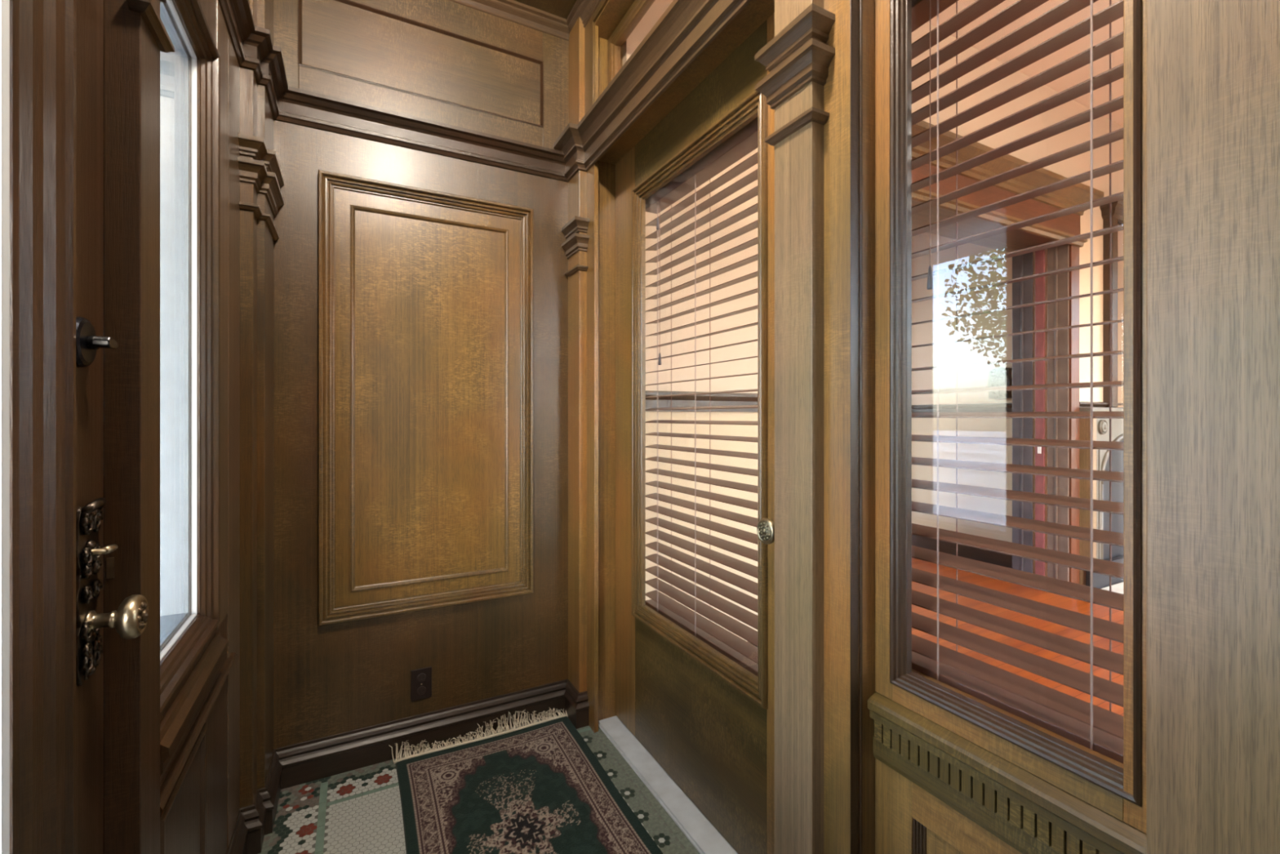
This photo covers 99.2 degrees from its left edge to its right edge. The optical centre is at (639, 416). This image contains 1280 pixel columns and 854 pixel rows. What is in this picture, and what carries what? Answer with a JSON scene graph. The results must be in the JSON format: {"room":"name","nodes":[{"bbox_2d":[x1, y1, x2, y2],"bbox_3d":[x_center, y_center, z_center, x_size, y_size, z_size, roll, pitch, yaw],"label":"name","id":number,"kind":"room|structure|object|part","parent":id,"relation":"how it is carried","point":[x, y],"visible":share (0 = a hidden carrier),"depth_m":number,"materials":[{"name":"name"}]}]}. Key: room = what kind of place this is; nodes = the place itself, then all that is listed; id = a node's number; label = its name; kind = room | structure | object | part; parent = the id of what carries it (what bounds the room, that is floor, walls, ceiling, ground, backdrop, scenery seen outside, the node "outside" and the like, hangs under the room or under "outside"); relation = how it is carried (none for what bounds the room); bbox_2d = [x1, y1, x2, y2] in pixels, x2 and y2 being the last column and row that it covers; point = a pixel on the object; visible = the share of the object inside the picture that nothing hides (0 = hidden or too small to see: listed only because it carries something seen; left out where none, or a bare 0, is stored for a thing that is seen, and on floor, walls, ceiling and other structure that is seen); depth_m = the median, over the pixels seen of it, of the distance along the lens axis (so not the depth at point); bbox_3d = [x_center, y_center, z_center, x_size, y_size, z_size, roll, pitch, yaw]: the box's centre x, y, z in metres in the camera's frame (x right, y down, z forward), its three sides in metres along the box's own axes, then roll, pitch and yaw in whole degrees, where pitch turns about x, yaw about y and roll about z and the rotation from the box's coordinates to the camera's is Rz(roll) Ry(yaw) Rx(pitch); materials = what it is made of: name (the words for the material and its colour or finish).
{"room":"entrance vestibule","nodes":[
{"label":"entrance vestibule","id":0,"kind":"room"},
{"bbox_2d":[160,0,237,853],"bbox_3d":[-0.558,-0.395,0.276,0.191,3.450,3.510,0,0,-28],"label":"wall","id":1,"kind":"structure","parent":0,"point":[193,720],"depth_m":1.16,"materials":[{"name":"brown wood"}]},
{"bbox_2d":[0,0,149,853],"bbox_3d":[-0.562,0.106,0.401,0.112,2.323,0.912,0,0,-28],"label":"door","id":2,"kind":"structure","parent":1,"relation":"in","point":[53,620],"depth_m":0.65,"materials":[{"name":"brown wood"}]},
{"bbox_3d":[-0.578,-0.125,0.387,0.042,1.620,0.675,0,0,-28],"label":"glass moulding","id":3,"kind":"part","parent":2,"relation":"part of","materials":[{"name":"brown wood"}]},
{"bbox_3d":[-0.751,0.240,0.739,0.005,0.235,0.072,0,0,-28],"label":"lock plate","id":4,"kind":"part","parent":2,"relation":"part of","materials":[{"name":"brown metal"}]},
{"bbox_3d":[-0.779,0.223,0.801,0.008,0.030,0.002,0,0,-28],"label":"strike plate","id":5,"kind":"part","parent":2,"relation":"part of","materials":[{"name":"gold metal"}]},
{"bbox_3d":[-0.724,0.280,0.753,0.057,0.060,0.060,0,0,-28],"label":"knob","id":6,"kind":"part","parent":2,"relation":"part of","materials":[{"name":"gold metal"}]},
{"bbox_2d":[103,0,174,853],"bbox_3d":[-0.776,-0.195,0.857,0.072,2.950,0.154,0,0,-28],"label":"door","id":7,"kind":"structure","parent":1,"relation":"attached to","point":[135,33],"depth_m":0.81,"materials":[{"name":"brown wood"}]},
{"bbox_3d":[-0.888,0.905,1.063,0.010,0.450,0.330,0,0,-28],"label":"panel","id":8,"kind":"part","parent":1,"relation":"part of","materials":[{"name":"brown wood"}]},
{"bbox_2d":[160,0,239,847],"bbox_3d":[-1.061,0.063,1.206,0.181,2.166,0.785,0,0,-28],"label":"window","id":9,"kind":"structure","parent":1,"relation":"in","point":[200,81],"depth_m":1.28,"materials":[{"name":"brown wood"}]},
{"bbox_3d":[-0.934,-0.188,1.104,0.052,1.381,0.485,0,0,-28],"label":"sash moulding","id":10,"kind":"part","parent":9,"relation":"part of","materials":[{"name":"brown wood"}]},
{"bbox_2d":[237,0,267,808],"bbox_3d":[-1.155,-0.195,1.627,0.065,2.950,0.105,0,0,-28],"label":"pilaster","id":11,"kind":"object","parent":1,"relation":"attached to","point":[252,148],"visible":0.76,"depth_m":1.60,"materials":[{"name":"brown wood"}]},
{"bbox_2d":[225,748,281,853],"bbox_3d":[-1.022,1.213,1.392,0.081,0.134,1.083,0,0,-28],"label":"baseboard","id":12,"kind":"structure","parent":1,"relation":"attached to","point":[253,822],"depth_m":1.61,"materials":[{"name":"black wood"}]},
{"bbox_2d":[257,0,284,788],"bbox_3d":[-1.214,-0.195,1.761,0.085,2.950,0.250,0,0,-28],"label":"pilaster","id":13,"kind":"object","parent":1,"relation":"attached to","point":[269,196],"visible":0.56,"depth_m":1.68,"materials":[{"name":"brown wood"}]},
{"bbox_2d":[217,0,751,182],"bbox_3d":[0.008,-1.099,0.598,1.160,0.158,3.450,0,0,-28],"label":"crown molding","id":14,"kind":"structure","parent":1,"relation":"attached to","point":[255,51],"depth_m":1.91,"materials":[{"name":"brown wood"}]},
{"bbox_2d":[273,0,568,748],"bbox_3d":[-0.832,-0.395,2.174,1.480,3.450,0.179,0,0,-28],"label":"wall","id":15,"kind":"structure","parent":0,"point":[420,299],"depth_m":2.08,"materials":[{"name":"brown wood"}]},
{"bbox_2d":[274,679,567,789],"bbox_3d":[-0.782,1.213,2.117,1.071,0.134,0.026,0,0,-28],"label":"baseboard","id":16,"kind":"structure","parent":15,"relation":"attached to","point":[314,759],"depth_m":2.05,"materials":[{"name":"black wood"}]},
{"bbox_3d":[-0.808,-1.400,2.119,0.883,0.560,0.018,0,0,-28],"label":"frieze rail","id":17,"kind":"part","parent":15,"relation":"part of","materials":[{"name":"brown wood"}]},
{"bbox_2d":[410,666,431,701],"bbox_3d":[-0.840,1.029,2.094,0.076,0.118,0.011,0,0,-28],"label":"wall outlet","id":18,"kind":"object","parent":15,"relation":"attached to","point":[420,678],"visible":1,"depth_m":2.09,"materials":[{"name":"black plastic"}]},
{"bbox_2d":[417,673,426,682],"bbox_3d":[-0.839,1.004,2.092,0.033,0.033,0.003,0,0,-28],"label":"socket","id":19,"kind":"object","parent":18,"relation":"attached to","point":[421,677],"depth_m":2.09,"materials":[{"name":"black plastic"}]},
{"bbox_2d":[417,685,426,695],"bbox_3d":[-0.839,1.054,2.092,0.033,0.033,0.003,0,0,-28],"label":"socket","id":20,"kind":"object","parent":18,"relation":"attached to","point":[421,690],"depth_m":2.09,"materials":[{"name":"black plastic"}]},
{"bbox_3d":[-0.809,-1.367,2.122,0.869,0.265,0.012,0,0,-28],"label":"frieze panel","id":21,"kind":"part","parent":15,"relation":"part of","materials":[{"name":"brown wood"}]},
{"bbox_3d":[-0.794,-0.065,2.108,0.776,1.607,0.028,0,0,-28],"label":"panel moulding","id":22,"kind":"part","parent":15,"relation":"part of","materials":[{"name":"brown wood"}]},
{"bbox_3d":[-0.803,-0.065,2.125,0.548,1.379,0.012,0,0,-28],"label":"panel","id":23,"kind":"part","parent":15,"relation":"part of","materials":[{"name":"brown wood"}]},
{"bbox_2d":[514,0,576,18],"bbox_3d":[-0.021,-1.731,0.639,1.480,0.078,3.650,0,0,-28],"label":"ceiling","id":24,"kind":"structure","parent":0,"point":[561,8],"depth_m":2.24,"materials":[{"name":"brown wood"}]},
{"bbox_2d":[257,557,1123,853],"bbox_3d":[2.008,1.310,2.985,7.260,0.060,8.600,0,0,-28],"label":"floor","id":25,"kind":"structure","parent":0,"point":[358,811],"depth_m":1.88,"materials":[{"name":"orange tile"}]},
{"bbox_2d":[389,706,663,853],"bbox_3d":[-0.342,1.239,1.671,0.717,0.080,1.164,0,0,-28],"label":"oriental rug","id":26,"kind":"object","parent":25,"relation":"on","point":[539,787],"visible":0.99,"depth_m":1.83,"materials":[{"name":"fabric"}]},
{"bbox_2d":[598,715,737,853],"bbox_3d":[0.158,1.283,1.798,0.160,0.034,1.152,0,0,-28],"label":"threshold","id":27,"kind":"object","parent":25,"relation":"on","point":[700,832],"visible":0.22,"depth_m":1.83,"materials":[{"name":"grey stone"}]},
{"bbox_2d":[1079,407,1123,594],"bbox_3d":[3.872,0.610,4.145,1.480,1.349,0.390,0,0,-28],"label":"fireplace","id":28,"kind":"object","parent":25,"relation":"on","point":[1100,425],"visible":0.23,"depth_m":4.02,"materials":[{"name":"beige wood"}]},
{"bbox_3d":[3.273,0.630,3.993,0.060,1.300,0.100,0,0,-28],"label":"post","id":29,"kind":"part","parent":28,"relation":"part of","materials":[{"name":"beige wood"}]},
{"bbox_2d":[1079,407,1123,411],"bbox_3d":[3.824,-0.043,4.278,1.360,0.045,0.110,0,0,-28],"label":"mantel shelf","id":30,"kind":"object","parent":28,"relation":"attached to","point":[1081,409],"depth_m":3.98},
{"bbox_3d":[3.825,0.701,4.254,0.976,1.158,0.036,0,0,-28],"label":"arch moulding","id":31,"kind":"part","parent":28,"relation":"part of","materials":[{"name":"white"}]},
{"bbox_2d":[584,0,1146,853],"bbox_3d":[0.594,-0.395,0.885,0.162,3.450,3.510,0,0,-28],"label":"wall","id":32,"kind":"structure","parent":0,"point":[896,780],"depth_m":1.10,"materials":[{"name":"brown wood"}]},
{"bbox_2d":[448,0,601,40],"bbox_3d":[0.004,-1.655,0.596,1.151,0.074,3.450,0,0,-28],"label":"crown molding","id":33,"kind":"structure","parent":32,"relation":"attached to","point":[512,11],"depth_m":2.25,"materials":[{"name":"brown wood"}]},
{"bbox_2d":[561,16,589,692],"bbox_3d":[-0.274,-0.195,2.307,0.065,2.950,0.164,0,0,-28],"label":"pilaster","id":34,"kind":"object","parent":32,"relation":"attached to","point":[575,245],"visible":0.73,"depth_m":2.27,"materials":[{"name":"brown wood"}]},
{"bbox_2d":[564,679,589,728],"bbox_3d":[0.528,1.213,0.873,0.135,0.134,3.450,0,0,-28],"label":"baseboard","id":35,"kind":"structure","parent":32,"relation":"attached to","point":[576,703],"depth_m":2.25,"materials":[{"name":"black wood"}]},
{"bbox_2d":[607,0,653,85],"bbox_3d":[0.146,-1.375,1.791,0.047,0.411,1.148,0,0,-28],"label":"window","id":36,"kind":"structure","parent":32,"relation":"in","point":[637,9],"depth_m":2.19,"materials":[{"name":"brown wood"}]},
{"bbox_2d":[615,12,774,853],"bbox_3d":[0.156,0.085,1.795,0.107,2.354,1.146,0,0,-28],"label":"door","id":37,"kind":"structure","parent":32,"relation":"in","point":[705,718],"depth_m":1.78,"materials":[{"name":"brown wood"}]},
{"bbox_3d":[0.164,-0.054,1.807,0.036,1.675,0.782,0,0,-28],"label":"glass moulding","id":38,"kind":"part","parent":37,"relation":"part of","materials":[{"name":"brown wood"}]},
{"bbox_2d":[645,117,757,675],"bbox_3d":[0.224,-0.056,1.860,0.073,1.638,0.794,0,0,-28],"label":"blind","id":39,"kind":"object","parent":37,"relation":"attached to","point":[744,141],"visible":0.67,"depth_m":1.85,"materials":[{"name":"beige"}]},
{"bbox_3d":[0.068,-0.038,2.095,0.003,1.593,0.003,0,0,-28],"label":"ladder cord","id":40,"kind":"part","parent":39,"relation":"part of","materials":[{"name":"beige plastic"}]},
{"bbox_3d":[0.076,-0.537,2.076,0.002,0.595,0.002,0,0,-28],"label":"pull cord","id":41,"kind":"part","parent":39,"relation":"part of","materials":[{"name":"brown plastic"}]},
{"bbox_3d":[0.122,-0.038,2.123,0.002,1.593,0.002,0,0,-28],"label":"ladder cord","id":42,"kind":"part","parent":39,"relation":"part of","materials":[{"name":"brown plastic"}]},
{"bbox_3d":[0.190,-0.038,1.865,0.003,1.593,0.003,0,0,-28],"label":"ladder cord","id":43,"kind":"part","parent":39,"relation":"part of","materials":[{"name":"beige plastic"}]},
{"bbox_3d":[0.226,-0.850,1.861,0.068,0.050,0.790,0,0,-28],"label":"head rail","id":44,"kind":"part","parent":39,"relation":"part of","materials":[{"name":"brown wood"}]},
{"bbox_3d":[0.225,0.753,1.861,0.054,0.020,0.790,0,0,-28],"label":"rail","id":45,"kind":"part","parent":39,"relation":"part of","materials":[{"name":"brown wood"}]},
{"bbox_3d":[0.341,0.293,1.400,0.058,0.067,0.067,0,0,-28],"label":"knob","id":46,"kind":"part","parent":37,"relation":"part of","materials":[{"name":"gold metal"}]},
{"bbox_2d":[755,0,835,853],"bbox_3d":[0.328,-0.195,1.167,0.065,2.950,0.173,0,0,-28],"label":"pilaster","id":47,"kind":"object","parent":32,"relation":"attached to","point":[798,58],"visible":1,"depth_m":1.15,"materials":[{"name":"beige wood"}]},
{"bbox_3d":[0.598,0.918,0.888,0.012,0.456,0.332,0,0,-28],"label":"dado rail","id":48,"kind":"part","parent":32,"relation":"part of","materials":[{"name":"brown wood"}]},
{"bbox_2d":[875,0,1146,833],"bbox_3d":[0.606,-0.231,0.906,0.052,1.578,0.474,0,0,-28],"label":"window","id":49,"kind":"structure","parent":32,"relation":"in","point":[1119,792],"depth_m":0.95,"materials":[{"name":"brown wood"}]},
{"bbox_3d":[0.601,-0.231,0.920,0.047,1.578,0.362,0,0,-28],"label":"sash rail","id":50,"kind":"part","parent":49,"relation":"part of","materials":[{"name":"brown wood"}]},
{"bbox_2d":[911,0,1123,763],"bbox_3d":[0.668,-0.181,0.995,0.073,1.427,0.469,0,0,-28],"label":"blind","id":51,"kind":"object","parent":49,"relation":"attached to","point":[1096,728],"visible":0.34,"depth_m":0.98,"materials":[{"name":"beige wood"}]},
{"bbox_3d":[0.582,-0.578,1.093,0.002,0.555,0.002,0,0,-28],"label":"pull cord","id":52,"kind":"part","parent":51,"relation":"part of","materials":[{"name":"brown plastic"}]},
{"bbox_3d":[0.670,-0.870,0.996,0.068,0.050,0.465,0,0,-28],"label":"head rail","id":53,"kind":"part","parent":51,"relation":"part of","materials":[{"name":"brown wood"}]},
{"bbox_3d":[0.591,-0.164,1.080,0.003,1.382,0.003,0,0,-28],"label":"ladder cord","id":54,"kind":"part","parent":51,"relation":"part of","materials":[{"name":"white fabric"}]},
{"bbox_3d":[0.645,-0.164,1.109,0.002,1.382,0.002,0,0,-28],"label":"ladder cord","id":55,"kind":"part","parent":51,"relation":"part of","materials":[{"name":"white fabric"}]},
{"bbox_3d":[0.669,0.522,0.996,0.054,0.020,0.465,0,0,-28],"label":"rail","id":56,"kind":"part","parent":51,"relation":"part of","materials":[{"name":"brown wood"}]},
{"bbox_3d":[0.709,-0.164,0.856,0.003,1.382,0.003,0,0,-28],"label":"ladder cord","id":57,"kind":"part","parent":51,"relation":"part of","materials":[{"name":"white fabric"}]},
{"bbox_3d":[0.764,-0.164,0.884,0.002,1.382,0.002,0,0,-28],"label":"ladder cord","id":58,"kind":"part","parent":51,"relation":"part of","materials":[{"name":"white fabric"}]},
{"bbox_2d":[1146,0,1279,853],"bbox_3d":[0.633,-0.195,0.590,0.065,2.950,0.191,0,0,-28],"label":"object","id":59,"kind":"object","parent":32,"relation":"attached to","point":[1213,66],"visible":1,"depth_m":0.60,"materials":[{"name":"beige wood"}]},
{"bbox_2d":[622,0,1123,641],"bbox_3d":[2.417,-0.495,3.794,5.780,3.650,0.350,0,0,-28],"label":"wall","id":60,"kind":"structure","parent":0,"point":[1081,163],"depth_m":2.56,"materials":[{"name":"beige paint"}]},
{"bbox_2d":[645,390,1123,412],"bbox_3d":[2.507,-0.065,3.624,5.780,0.090,0.035,0,0,-28],"label":"chair rail","id":61,"kind":"object","parent":60,"relation":"attached to","point":[728,398],"visible":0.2,"depth_m":2.46,"materials":[{"name":"brown wood"}]},
{"bbox_2d":[747,569,1079,647],"bbox_3d":[2.503,1.175,3.631,5.780,0.210,0.020,0,0,-28],"label":"baseboard","id":62,"kind":"structure","parent":60,"relation":"attached to","point":[1079,570],"depth_m":4.00,"materials":[{"name":"brown wood"}]},
{"bbox_2d":[911,120,1103,583],"bbox_3d":[2.032,-0.175,3.517,2.710,2.910,0.500,0,0,-28],"label":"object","id":63,"kind":"structure","parent":60,"relation":"attached to","point":[1064,313],"depth_m":3.94,"materials":[{"name":"red wood"}]},
{"bbox_3d":[2.116,-1.430,3.358,2.710,0.400,0.140,0,0,-28],"label":"lintel moulding","id":64,"kind":"part","parent":63,"relation":"part of","materials":[{"name":"brown wood"}]},
{"bbox_3d":[2.091,0.000,3.405,2.510,2.560,0.035,0,0,-28],"label":"casing","id":65,"kind":"part","parent":63,"relation":"part of","materials":[{"name":"red wood"}]},
{"bbox_2d":[1035,248,1044,575],"bbox_3d":[3.138,0.005,4.164,0.320,2.530,0.060,0,0,-28],"label":"door","id":66,"kind":"structure","parent":60,"relation":"in","point":[1039,255],"depth_m":4.08,"materials":[{"name":"red wood"}]},
{"bbox_3d":[2.998,0.250,4.090,0.005,0.060,0.024,0,0,-28],"label":"latch plate","id":67,"kind":"part","parent":66,"relation":"part of","materials":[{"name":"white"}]},
{"bbox_2d":[1099,199,1123,407],"bbox_3d":[3.917,-0.875,4.327,0.810,1.610,0.110,0,0,-28],"label":"mirror","id":68,"kind":"object","parent":60,"relation":"attached to","point":[1117,206],"visible":0.41,"depth_m":4.19,"materials":[{"name":"brown wood"}]},
{"bbox_3d":[3.917,-1.600,4.327,0.810,0.160,0.110,0,0,-28],"label":"frame cornice","id":69,"kind":"part","parent":68,"relation":"part of","materials":[{"name":"brown wood"}]},
{"bbox_2d":[1117,222,1123,407],"bbox_3d":[3.903,-0.795,4.354,0.530,1.450,0.010,0,0,-28],"label":"mirror glass","id":70,"kind":"object","parent":68,"relation":"attached to","point":[1120,233],"depth_m":4.28,"materials":[{"name":"silver glass"}]},
{"bbox_2d":[911,228,1012,542],"bbox_3d":[2.369,-0.495,6.003,0.100,3.650,3.600,0,0,-28],"label":"window","id":71,"kind":"structure","parent":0,"point":[998,322],"depth_m":4.91,"materials":[{"name":"glass"}]},
{"bbox_2d":[911,534,1012,568],"bbox_3d":[2.316,1.175,5.975,0.020,0.210,3.600,0,0,-28],"label":"baseboard","id":72,"kind":"structure","parent":71,"relation":"attached to","point":[975,553],"depth_m":4.85,"materials":[{"name":"brown wood"}]},
{"bbox_2d":[911,403,1012,412],"bbox_3d":[2.309,-0.065,5.972,0.035,0.090,3.600,0,0,-28],"label":"chair rail","id":73,"kind":"object","parent":71,"relation":"attached to","point":[975,407],"depth_m":4.84,"materials":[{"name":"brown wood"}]},
{"bbox_2d":[986,367,1012,399],"bbox_3d":[3.025,-0.275,4.585,0.063,0.272,0.182,0,0,-28],"label":"wall ornament","id":74,"kind":"object","parent":71,"relation":"attached to","point":[997,376],"visible":0.89,"depth_m":4.56,"materials":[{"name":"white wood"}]},
{"bbox_2d":[926,0,1123,126],"bbox_3d":[2.698,-2.370,3.349,5.900,0.100,8.800,0,0,-28],"label":"ceiling","id":75,"kind":"structure","parent":0,"point":[1100,95],"depth_m":3.40,"materials":[{"name":"paint"}]}
]}

